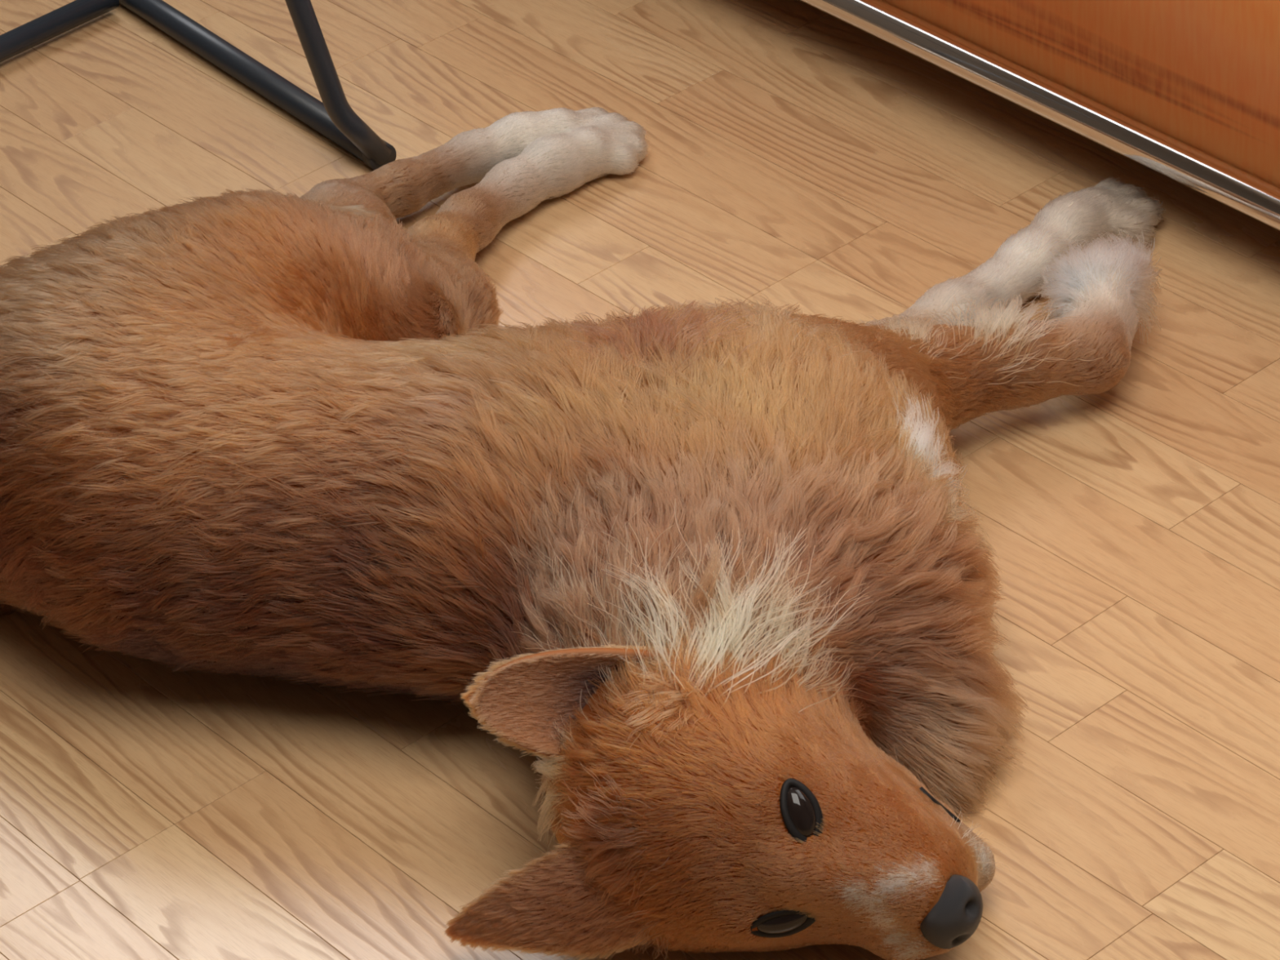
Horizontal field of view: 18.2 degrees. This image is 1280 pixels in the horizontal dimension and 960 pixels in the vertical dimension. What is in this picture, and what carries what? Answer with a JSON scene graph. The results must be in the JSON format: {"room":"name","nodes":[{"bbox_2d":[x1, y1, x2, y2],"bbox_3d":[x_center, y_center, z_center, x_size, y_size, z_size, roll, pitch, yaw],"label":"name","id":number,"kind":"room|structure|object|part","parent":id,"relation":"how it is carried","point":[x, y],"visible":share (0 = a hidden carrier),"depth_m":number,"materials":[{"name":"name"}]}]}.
{"room":"living room","nodes":[
{"label":"living room","id":0,"kind":"room"},
{"bbox_2d":[0,0,1279,959],"bbox_3d":[-0.170,0.469,1.907,4.140,0.051,4.500,-30,43,-31],"label":"floor","id":1,"kind":"structure","parent":0,"point":[797,153],"depth_m":2.46,"materials":[{"name":"brown wood"}]},
{"bbox_2d":[0,0,396,169],"bbox_3d":[-0.511,-0.551,2.836,0.625,0.571,0.606,-5,35,0],"label":"chair","id":2,"kind":"object","parent":1,"relation":"on","point":[333,117],"visible":0.98,"depth_m":2.90,"materials":[{"name":"grey paint"}]},
{"bbox_3d":[-0.593,-0.251,2.892,0.529,0.018,0.018,-31,43,-32],"label":"cross rail","id":3,"kind":"part","parent":2,"relation":"part of","materials":[{"name":"black metal"}]},
{"bbox_3d":[-0.377,-0.361,3.030,0.020,0.020,0.623,-27,41,-28],"label":"foot rail","id":4,"kind":"part","parent":2,"relation":"part of","materials":[{"name":"black metal"}]},
{"bbox_3d":[-0.262,-0.439,2.651,0.144,0.557,0.019,-10,36,-8],"label":"leg","id":5,"kind":"part","parent":2,"relation":"part of","materials":[{"name":"grey paint"}]},
{"bbox_2d":[0,106,1164,959],"bbox_3d":[-0.096,-0.078,2.451,0.752,0.191,0.877,5,37,13],"label":"dog","id":6,"kind":"object","parent":1,"relation":"on","point":[724,573],"visible":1,"depth_m":2.24},
{"bbox_2d":[800,0,1279,231],"bbox_3d":[0.342,-0.527,2.792,0.408,0.472,1.302,-29,42,-30],"label":"base cabinet","id":7,"kind":"object","parent":1,"relation":"on","point":[1188,91],"visible":1,"depth_m":2.66,"materials":[{"name":"orange wood"}]},
{"bbox_3d":[0.212,-0.466,2.697,0.018,0.400,1.278,-29,42,-30],"label":"panel","id":8,"kind":"part","parent":7,"relation":"part of","materials":[{"name":"orange wood"}]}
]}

